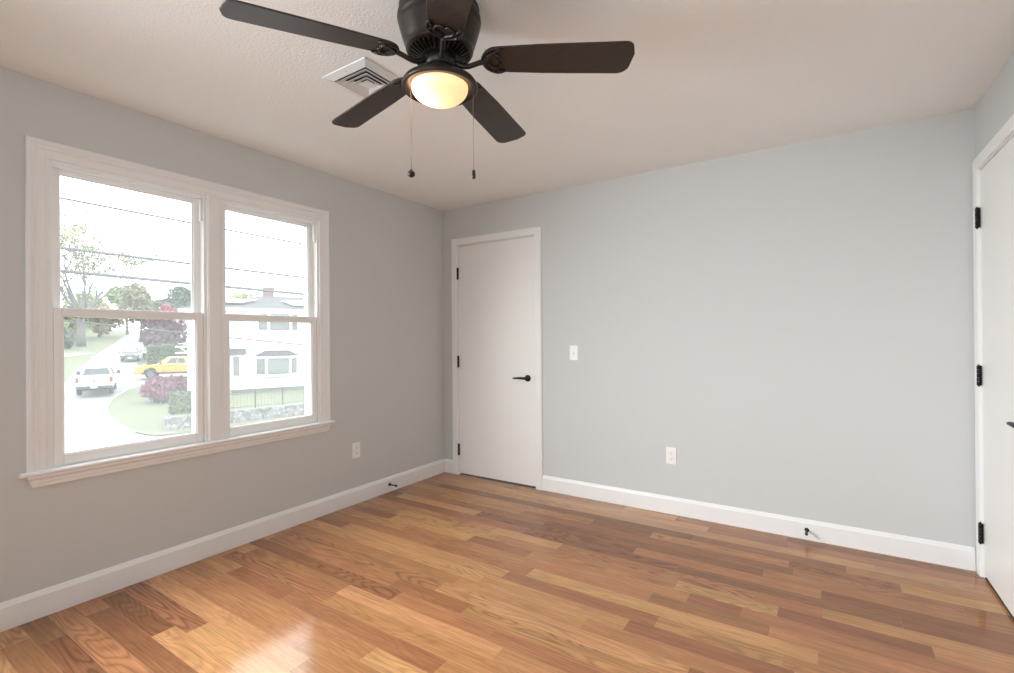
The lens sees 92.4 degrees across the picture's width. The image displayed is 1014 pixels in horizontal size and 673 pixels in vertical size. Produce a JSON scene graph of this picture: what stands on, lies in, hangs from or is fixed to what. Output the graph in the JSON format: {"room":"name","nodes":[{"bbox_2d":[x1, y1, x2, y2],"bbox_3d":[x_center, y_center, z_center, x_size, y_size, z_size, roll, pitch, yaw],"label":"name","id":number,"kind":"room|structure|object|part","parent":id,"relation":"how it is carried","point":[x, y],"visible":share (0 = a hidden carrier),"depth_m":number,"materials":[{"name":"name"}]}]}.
{"room":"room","nodes":[
{"label":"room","id":0,"kind":"room"},
{"bbox_2d":[0,66,443,602],"bbox_3d":[-1.823,0.097,2.720,0.160,2.500,4.620,-1,0,33],"label":"wall","id":1,"kind":"structure","parent":0,"point":[387,337],"depth_m":2.86,"materials":[{"name":"grey paint"}]},
{"bbox_2d":[19,420,334,478],"bbox_3d":[-1.733,0.604,2.813,0.201,0.018,1.604,-1,0,33],"label":"window sill","id":2,"kind":"structure","parent":1,"relation":"attached to","point":[229,439],"depth_m":2.53,"materials":[{"name":"white paint"}]},
{"bbox_2d":[25,135,331,487],"bbox_3d":[-1.738,-0.106,2.816,0.181,1.549,1.566,-1,0,33],"label":"window","id":3,"kind":"structure","parent":1,"relation":"in","point":[58,457],"depth_m":2.33,"materials":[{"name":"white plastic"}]},
{"bbox_3d":[-1.939,-0.441,2.509,0.030,0.687,0.639,-1,0,33],"label":"sash","id":4,"kind":"part","parent":3,"relation":"part of","materials":[{"name":"white plastic"}]},
{"bbox_3d":[-1.903,0.229,2.487,0.032,0.724,0.639,-1,0,33],"label":"sash","id":5,"kind":"part","parent":3,"relation":"part of","materials":[{"name":"white plastic"}]},
{"bbox_2d":[0,458,444,631],"bbox_3d":[-1.741,1.187,2.669,0.015,0.120,4.300,-1,0,33],"label":"baseboard","id":6,"kind":"structure","parent":1,"relation":"attached to","point":[14,612],"depth_m":2.63,"materials":[{"name":"white paint"}]},
{"bbox_2d":[206,195,319,440],"bbox_3d":[-1.561,-0.105,3.102,0.166,1.398,0.734,-1,0,33],"label":"window","id":7,"kind":"structure","parent":1,"relation":"in","point":[310,319],"depth_m":2.88,"materials":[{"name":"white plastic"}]},
{"bbox_3d":[-1.536,-0.442,3.131,0.030,0.687,0.624,-1,0,33],"label":"sash","id":8,"kind":"part","parent":7,"relation":"part of","materials":[{"name":"white plastic"}]},
{"bbox_3d":[-1.500,0.228,3.109,0.032,0.724,0.624,-1,0,33],"label":"sash","id":9,"kind":"part","parent":7,"relation":"part of","materials":[{"name":"white plastic"}]},
{"bbox_2d":[352,441,359,458],"bbox_3d":[-1.124,0.849,3.630,0.009,0.116,0.071,-1,0,33],"label":"wall outlet","id":10,"kind":"object","parent":1,"relation":"attached to","point":[355,446],"visible":1,"depth_m":3.62,"materials":[{"name":"white plastic"}]},
{"bbox_2d":[0,472,1013,672],"bbox_3d":[-0.234,1.292,1.692,3.645,0.120,4.340,-1,0,33],"label":"floor","id":11,"kind":"structure","parent":0,"point":[445,572],"depth_m":2.23,"materials":[{"name":"brown wood"}]},
{"bbox_2d":[0,0,1013,210],"bbox_3d":[-0.253,-1.242,1.699,3.925,0.150,4.620,-1,0,33],"label":"ceiling","id":12,"kind":"structure","parent":0,"point":[704,80],"depth_m":2.18,"materials":[{"name":"paint"}]},
{"bbox_2d":[322,57,398,98],"bbox_3d":[-0.634,-1.154,2.214,0.284,0.017,0.284,-1,0,33],"label":"ceiling vent","id":13,"kind":"object","parent":12,"relation":"in","point":[363,76],"visible":0.77,"depth_m":2.17,"materials":[{"name":"white metal"}]},
{"bbox_2d":[219,0,634,178],"bbox_3d":[-0.234,-0.856,1.714,1.246,0.624,1.242,-1,0,33],"label":"ceiling fan","id":14,"kind":"object","parent":12,"relation":"hanging from","point":[440,37],"visible":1,"depth_m":1.61,"materials":[{"name":"brown wood"}]},
{"bbox_3d":[-0.578,-0.930,1.472,0.508,0.050,0.136,0,0,-29],"label":"blade","id":15,"kind":"part","parent":14,"relation":"part of","materials":[{"name":"brown wood"}]},
{"bbox_3d":[-0.534,-0.929,1.943,0.508,0.050,0.136,-1,0,43],"label":"blade","id":16,"kind":"part","parent":14,"relation":"part of","materials":[{"name":"brown wood"}]},
{"bbox_3d":[-0.330,-0.563,1.677,0.025,0.028,0.025,-1,0,33],"label":"pull knob","id":17,"kind":"part","parent":14,"relation":"part of","materials":[{"name":"black metal"}]},
{"bbox_3d":[-0.231,-0.834,1.677,0.193,0.063,0.193,-1,0,33],"label":"lamp shade","id":18,"kind":"part","parent":14,"relation":"part of","materials":[{"name":"white glass"}]},
{"bbox_3d":[-0.143,-0.933,1.285,0.136,0.050,0.508,0,0,-11],"label":"blade","id":19,"kind":"part","parent":14,"relation":"part of","materials":[{"name":"brown wood"}]},
{"bbox_3d":[-0.116,-0.713,1.677,0.003,0.295,0.003,-1,0,33],"label":"pull chain","id":20,"kind":"part","parent":14,"relation":"part of","materials":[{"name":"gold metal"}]},
{"bbox_3d":[-0.115,-0.560,1.677,0.013,0.031,0.013,-1,0,33],"label":"pull knob","id":21,"kind":"part","parent":14,"relation":"part of","materials":[{"name":"black metal"}]},
{"bbox_3d":[-0.073,-0.932,2.047,0.136,0.050,0.508,-1,0,25],"label":"blade","id":22,"kind":"part","parent":14,"relation":"part of","materials":[{"name":"brown wood"}]},
{"bbox_3d":[0.169,-0.935,1.641,0.508,0.050,0.136,0,0,7],"label":"blade","id":23,"kind":"part","parent":14,"relation":"part of","materials":[{"name":"brown wood"}]},
{"bbox_2d":[443,108,975,550],"bbox_3d":[0.971,0.079,3.566,3.605,2.500,0.160,-1,0,33],"label":"wall","id":24,"kind":"structure","parent":0,"point":[795,321],"depth_m":3.03,"materials":[{"name":"grey paint"}]},
{"bbox_2d":[451,226,542,489],"bbox_3d":[-0.088,0.175,4.192,0.927,2.126,0.182,-1,0,33],"label":"door","id":25,"kind":"structure","parent":24,"relation":"in","point":[497,404],"depth_m":4.14,"materials":[{"name":"white paint"}]},
{"bbox_3d":[0.159,0.343,3.971,0.055,0.055,0.046,-1,0,33],"label":"handle","id":26,"kind":"part","parent":25,"relation":"part of","materials":[{"name":"black metal"}]},
{"bbox_2d":[570,345,577,359],"bbox_3d":[0.515,0.127,3.756,0.071,0.116,0.017,-1,0,33],"label":"light switch","id":27,"kind":"object","parent":24,"relation":"attached to","point":[573,348],"visible":1,"depth_m":3.75,"materials":[{"name":"white plastic"}]},
{"bbox_2d":[666,447,676,464],"bbox_3d":[1.135,0.826,3.359,0.071,0.116,0.009,-1,0,33],"label":"wall outlet","id":28,"kind":"object","parent":24,"relation":"attached to","point":[671,453],"visible":1,"depth_m":3.36,"materials":[{"name":"white plastic"}]},
{"bbox_2d":[445,459,975,570],"bbox_3d":[0.930,1.169,3.490,3.572,0.120,0.015,-1,0,33],"label":"baseboard","id":29,"kind":"structure","parent":24,"relation":"attached to","point":[919,549],"depth_m":2.99,"materials":[{"name":"white paint"}]},
{"bbox_2d":[975,51,1013,156],"bbox_3d":[1.335,0.068,0.670,0.160,2.500,4.620,-1,0,33],"label":"wall","id":30,"kind":"structure","parent":0,"point":[995,108],"depth_m":2.23,"materials":[{"name":"grey paint"}]},
{"bbox_2d":[972,114,1013,619],"bbox_3d":[2.204,0.152,2.101,0.182,2.126,0.925,-1,0,33],"label":"door","id":31,"kind":"structure","parent":30,"relation":"in","point":[992,177],"depth_m":2.27,"materials":[{"name":"white paint"}]},
{"bbox_3d":[1.987,0.347,1.912,0.022,0.022,0.129,-1,0,29],"label":"lever","id":32,"kind":"part","parent":31,"relation":"part of","materials":[{"name":"black metal"}]},
{"label":"outside","id":33,"kind":"structure","parent":0,"visible":0},
{"bbox_2d":[64,353,89,356],"bbox_3d":[-66.296,2.612,63.467,13.500,0.441,19.400,-1,0,33],"label":"driveway","id":34,"kind":"structure","parent":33,"point":[65,354],"depth_m":68.08,"materials":[{"name":"concrete"}]},
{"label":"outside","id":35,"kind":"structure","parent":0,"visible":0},
{"bbox_2d":[64,330,172,389],"bbox_3d":[-77.201,1.141,111.434,243.000,7.859,216.000,-1,0,33],"label":"ground","id":36,"kind":"structure","parent":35,"point":[95,345],"depth_m":75.28,"materials":[{"name":"green plant"}]},
{"bbox_2d":[64,327,75,348],"bbox_3d":[-70.302,0.251,76.048,4.879,4.080,4.113,-1,0,33],"label":"shrub","id":37,"kind":"object","parent":36,"relation":"on","point":[69,342],"visible":0.29,"depth_m":76.52,"materials":[{"name":"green plant"}]},
{"bbox_2d":[61,307,94,336],"bbox_3d":[-83.633,-2.455,90.982,9.406,6.855,10.698,-1,0,33],"label":"tree","id":38,"kind":"object","parent":36,"relation":"on","point":[71,325],"visible":0.19,"depth_m":90.49,"materials":[{"name":"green plant"}]},
{"bbox_2d":[61,291,109,308],"bbox_3d":[-97.183,-5.737,111.810,9.215,10.109,8.569,-1,0,33],"label":"leafy tree","id":39,"kind":"object","parent":36,"relation":"on","point":[78,296],"visible":0.27,"depth_m":111.15,"materials":[{"name":"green plant"}]},
{"bbox_2d":[89,304,124,336],"bbox_3d":[-84.747,-3.159,100.792,8.421,7.087,8.567,-1,0,33],"label":"tree","id":40,"kind":"object","parent":36,"relation":"on","point":[100,329],"visible":0.53,"depth_m":99.95,"materials":[{"name":"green plant"}]},
{"bbox_2d":[60,206,167,346],"bbox_3d":[-70.233,-9.832,83.588,20.926,23.558,19.247,-1,0,33],"label":"bare tree","id":41,"kind":"object","parent":36,"relation":"on","point":[81,327],"visible":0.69,"depth_m":82.00,"materials":[{"name":"grey plant"}]},
{"bbox_2d":[105,283,142,334],"bbox_3d":[-85.395,-6.025,109.238,8.026,11.854,8.312,-1,0,33],"label":"tree","id":42,"kind":"object","parent":36,"relation":"on","point":[112,297],"visible":0.24,"depth_m":107.10,"materials":[{"name":"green plant"}]},
{"bbox_2d":[104,383,144,432],"bbox_3d":[-24.650,4.069,31.908,2.654,0.788,26.153,0,0,-33],"label":"curb","id":43,"kind":"object","parent":36,"relation":"on","point":[108,416],"visible":0.68,"depth_m":25.37,"materials":[{"name":"concrete"}]},
{"bbox_2d":[116,281,156,339],"bbox_3d":[-72.783,-4.836,96.467,7.830,11.834,8.350,-1,0,33],"label":"tree","id":44,"kind":"object","parent":36,"relation":"on","point":[138,299],"visible":0.61,"depth_m":94.52,"materials":[{"name":"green plant"}]},
{"bbox_2d":[141,347,147,358],"bbox_3d":[-48.087,2.094,65.713,2.260,1.720,4.810,0,0,-36],"label":"parked car","id":45,"kind":"object","parent":36,"relation":"on","point":[145,348],"visible":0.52,"depth_m":63.87,"materials":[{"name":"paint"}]},
{"bbox_2d":[139,319,186,346],"bbox_3d":[-43.613,0.318,61.511,4.637,6.440,5.471,-1,0,33],"label":"tree","id":46,"kind":"object","parent":36,"relation":"on","point":[152,337],"visible":0.85,"depth_m":60.30,"materials":[{"name":"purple plant"}]},
{"bbox_2d":[158,304,177,321],"bbox_3d":[-48.088,-0.776,68.594,3.163,7.750,2.918,-1,0,33],"label":"tree","id":47,"kind":"object","parent":36,"relation":"on","point":[165,307],"visible":0.3,"depth_m":67.96,"materials":[{"name":"red plant"}]},
{"bbox_2d":[145,344,191,368],"bbox_3d":[-35.256,2.236,52.385,5.890,2.995,1.897,0,0,-29],"label":"hedge","id":48,"kind":"object","parent":36,"relation":"on","point":[156,353],"visible":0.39,"depth_m":51.05,"materials":[{"name":"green plant"}]},
{"bbox_2d":[152,286,190,310],"bbox_3d":[-62.573,-3.998,92.091,6.193,11.383,6.896,-1,0,33],"label":"evergreen tree","id":49,"kind":"object","parent":36,"relation":"on","point":[180,296],"visible":0.47,"depth_m":90.92,"materials":[{"name":"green plant"}]},
{"bbox_2d":[175,324,190,390],"bbox_3d":[-17.987,1.887,27.024,0.842,5.100,0.184,0,0,2],"label":"post","id":50,"kind":"object","parent":36,"relation":"on","point":[188,352],"visible":0.73,"depth_m":26.97,"materials":[{"name":"wood"}]},
{"bbox_3d":[-17.658,1.885,27.009,0.140,5.100,0.140,-1,0,33],"label":"post","id":51,"kind":"part","parent":50,"relation":"part of","materials":[{"name":"wood"}]},
{"bbox_2d":[175,306,190,344],"bbox_3d":[-46.150,-0.658,77.554,11.600,8.500,8.600,0,0,-39],"label":"house","id":52,"kind":"structure","parent":36,"relation":"on","point":[180,309],"depth_m":71.56,"materials":[{"name":"white"}]},
{"bbox_2d":[163,403,304,430],"bbox_3d":[-10.991,4.064,26.425,0.410,0.840,12.722,-1,0,45],"label":"stone wall","id":53,"kind":"structure","parent":36,"relation":"on","point":[242,415],"depth_m":24.33,"materials":[{"name":"grey stone"}]},
{"bbox_2d":[226,292,253,298],"bbox_3d":[-27.200,-0.297,50.541,6.396,8.763,5.468,-1,0,33],"label":"leafy tree","id":54,"kind":"object","parent":36,"relation":"on","point":[243,295],"visible":0.02,"depth_m":49.61,"materials":[{"name":"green plant"}]},
{"bbox_2d":[226,287,304,394],"bbox_3d":[-14.370,0.257,39.718,19.200,8.180,9.950,0,0,-35],"label":"house","id":55,"kind":"structure","parent":36,"relation":"on","point":[258,365],"depth_m":33.61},
{"bbox_3d":[-18.179,2.005,32.629,0.390,1.300,0.045,0,0,-35],"label":"pane","id":56,"kind":"part","parent":55,"relation":"part of","materials":[{"name":"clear glass"}]},
{"bbox_2d":[230,348,245,354],"bbox_3d":[-18.084,1.004,32.432,1.170,0.400,0.550,0,0,-35],"label":"hood","id":57,"kind":"object","parent":55,"relation":"attached to","point":[233,351],"depth_m":32.51,"materials":[{"name":"grey"}]},
{"bbox_3d":[-18.969,-2.466,33.702,3.300,0.425,1.300,0,0,-35],"label":"solar panel","id":58,"kind":"part","parent":55,"relation":"part of","materials":[{"name":"grey"}]},
{"bbox_3d":[-16.892,2.062,33.309,0.733,1.010,0.022,0,0,7],"label":"pane","id":59,"kind":"part","parent":55,"relation":"part of","materials":[{"name":"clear glass"}]},
{"bbox_3d":[-16.791,-0.988,33.404,0.733,1.050,0.022,0,0,7],"label":"pane","id":60,"kind":"part","parent":55,"relation":"part of","materials":[{"name":"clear glass"}]},
{"bbox_3d":[-15.861,2.056,33.692,1.299,1.010,0.030,0,0,-35],"label":"pane","id":61,"kind":"part","parent":55,"relation":"part of","materials":[{"name":"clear glass"}]},
{"bbox_3d":[-15.801,-0.995,33.758,1.213,1.050,0.030,0,0,-35],"label":"pane","id":62,"kind":"part","parent":55,"relation":"part of","materials":[{"name":"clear glass"}]},
{"bbox_3d":[-14.469,-2.476,36.776,4.600,0.453,1.400,0,0,-35],"label":"solar panel","id":63,"kind":"part","parent":55,"relation":"part of","materials":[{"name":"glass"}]},
{"bbox_3d":[-15.144,2.053,34.527,0.022,1.010,0.733,0,0,14],"label":"pane","id":64,"kind":"part","parent":55,"relation":"part of","materials":[{"name":"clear glass"}]},
{"bbox_3d":[-15.126,-0.997,34.564,0.022,1.050,0.733,0,0,14],"label":"pane","id":65,"kind":"part","parent":55,"relation":"part of","materials":[{"name":"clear glass"}]},
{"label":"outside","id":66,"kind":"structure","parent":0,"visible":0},
{"bbox_2d":[108,377,304,434],"bbox_3d":[-19.127,3.951,36.424,16.518,0.712,30.358,0,0,-35],"label":"lawn","id":67,"kind":"structure","parent":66,"point":[142,415],"depth_m":26.46,"materials":[{"name":"green plant"}]},
{"bbox_2d":[138,374,187,402],"bbox_3d":[-22.034,3.441,31.479,3.019,1.984,2.752,-1,0,33],"label":"shrub","id":68,"kind":"object","parent":67,"relation":"on","point":[158,388],"visible":0.89,"depth_m":30.74,"materials":[{"name":"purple plant"}]},
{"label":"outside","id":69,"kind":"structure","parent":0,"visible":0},
{"bbox_2d":[168,388,304,416],"bbox_3d":[-15.561,4.196,36.084,20.400,0.900,23.300,-1,0,33],"label":"lawn","id":70,"kind":"structure","parent":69,"point":[292,396],"depth_m":28.81,"materials":[{"name":"green plant"}]},
{"bbox_2d":[168,389,191,413],"bbox_3d":[-15.530,3.297,24.262,2.302,1.300,1.507,0,0,-37],"label":"box hedge","id":71,"kind":"object","parent":70,"relation":"on","point":[183,399],"visible":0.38,"depth_m":23.42,"materials":[{"name":"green plant"}]},
{"bbox_2d":[231,387,304,407],"bbox_3d":[-10.562,3.168,27.361,0.109,0.970,9.480,-1,0,45],"label":"metal fence","id":72,"kind":"object","parent":70,"relation":"on","point":[284,390],"visible":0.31,"depth_m":25.41,"materials":[{"name":"black metal"}]},
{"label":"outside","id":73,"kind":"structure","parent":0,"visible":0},
{"bbox_2d":[64,330,145,389],"bbox_3d":[-77.648,1.127,101.471,145.100,6.817,61.200,-1,0,33],"label":"road","id":74,"kind":"structure","parent":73,"point":[110,356],"depth_m":59.77,"materials":[{"name":"grey asphalt"}]},
{"bbox_2d":[119,347,140,360],"bbox_3d":[-48.096,2.253,62.023,2.260,1.720,4.810,0,0,-36],"label":"parked car","id":75,"kind":"object","parent":74,"relation":"on","point":[127,352],"visible":1,"depth_m":60.74,"materials":[{"name":"white paint"}]},
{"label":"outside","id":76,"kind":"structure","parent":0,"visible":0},
{"bbox_2d":[64,385,253,452],"bbox_3d":[-19.891,4.059,17.018,43.700,0.547,80.000,-1,0,33],"label":"road","id":77,"kind":"structure","parent":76,"point":[87,426],"depth_m":23.54,"materials":[{"name":"grey asphalt"}]},
{"bbox_2d":[75,366,119,394],"bbox_3d":[-30.103,3.148,35.725,2.540,1.900,5.945,0,0,-36],"label":"pickup truck","id":78,"kind":"object","parent":77,"relation":"on","point":[91,377],"visible":1,"depth_m":33.91,"materials":[{"name":"white paint"}]},
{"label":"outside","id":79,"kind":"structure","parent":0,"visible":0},
{"bbox_2d":[123,365,191,385],"bbox_3d":[-24.376,3.534,64.242,20.917,0.951,47.685,-1,0,38],"label":"road","id":80,"kind":"structure","parent":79,"point":[174,374],"depth_m":46.56,"materials":[{"name":"grey asphalt"}]},
{"bbox_2d":[134,356,191,378],"bbox_3d":[-30.388,2.784,44.647,5.945,1.900,2.540,0,0,-27],"label":"car","id":81,"kind":"object","parent":80,"relation":"on","point":[172,364],"visible":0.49,"depth_m":43.62,"materials":[{"name":"yellow paint"}]},
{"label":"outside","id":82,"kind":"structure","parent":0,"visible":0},
{"bbox_2d":[60,197,303,244],"bbox_3d":[-6.522,-2.738,11.904,0.046,0.574,42.001,-1,0,33],"label":"cable","id":83,"kind":"object","parent":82,"point":[63,198],"visible":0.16,"depth_m":10.35,"materials":[{"name":"black rubber"}]},
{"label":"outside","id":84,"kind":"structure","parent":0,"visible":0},
{"bbox_2d":[60,246,303,277],"bbox_3d":[-6.515,-1.799,11.902,0.054,0.460,42.001,-1,0,33],"label":"cable","id":85,"kind":"object","parent":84,"point":[61,247],"visible":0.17,"depth_m":10.36,"materials":[{"name":"black rubber"}]},
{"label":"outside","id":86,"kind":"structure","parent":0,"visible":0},
{"bbox_2d":[60,269,303,294],"bbox_3d":[-6.512,-1.373,11.900,0.072,0.650,42.001,-1,0,33],"label":"cable","id":87,"kind":"object","parent":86,"point":[61,270],"visible":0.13,"depth_m":10.33,"materials":[{"name":"black rubber"}]},
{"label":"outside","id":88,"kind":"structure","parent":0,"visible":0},
{"bbox_2d":[64,320,303,344],"bbox_3d":[-6.167,-0.125,11.679,0.029,4.489,42.003,-1,0,33],"label":"cable","id":89,"kind":"object","parent":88,"point":[64,320],"visible":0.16,"depth_m":10.00,"materials":[{"name":"black rubber"}]}
]}

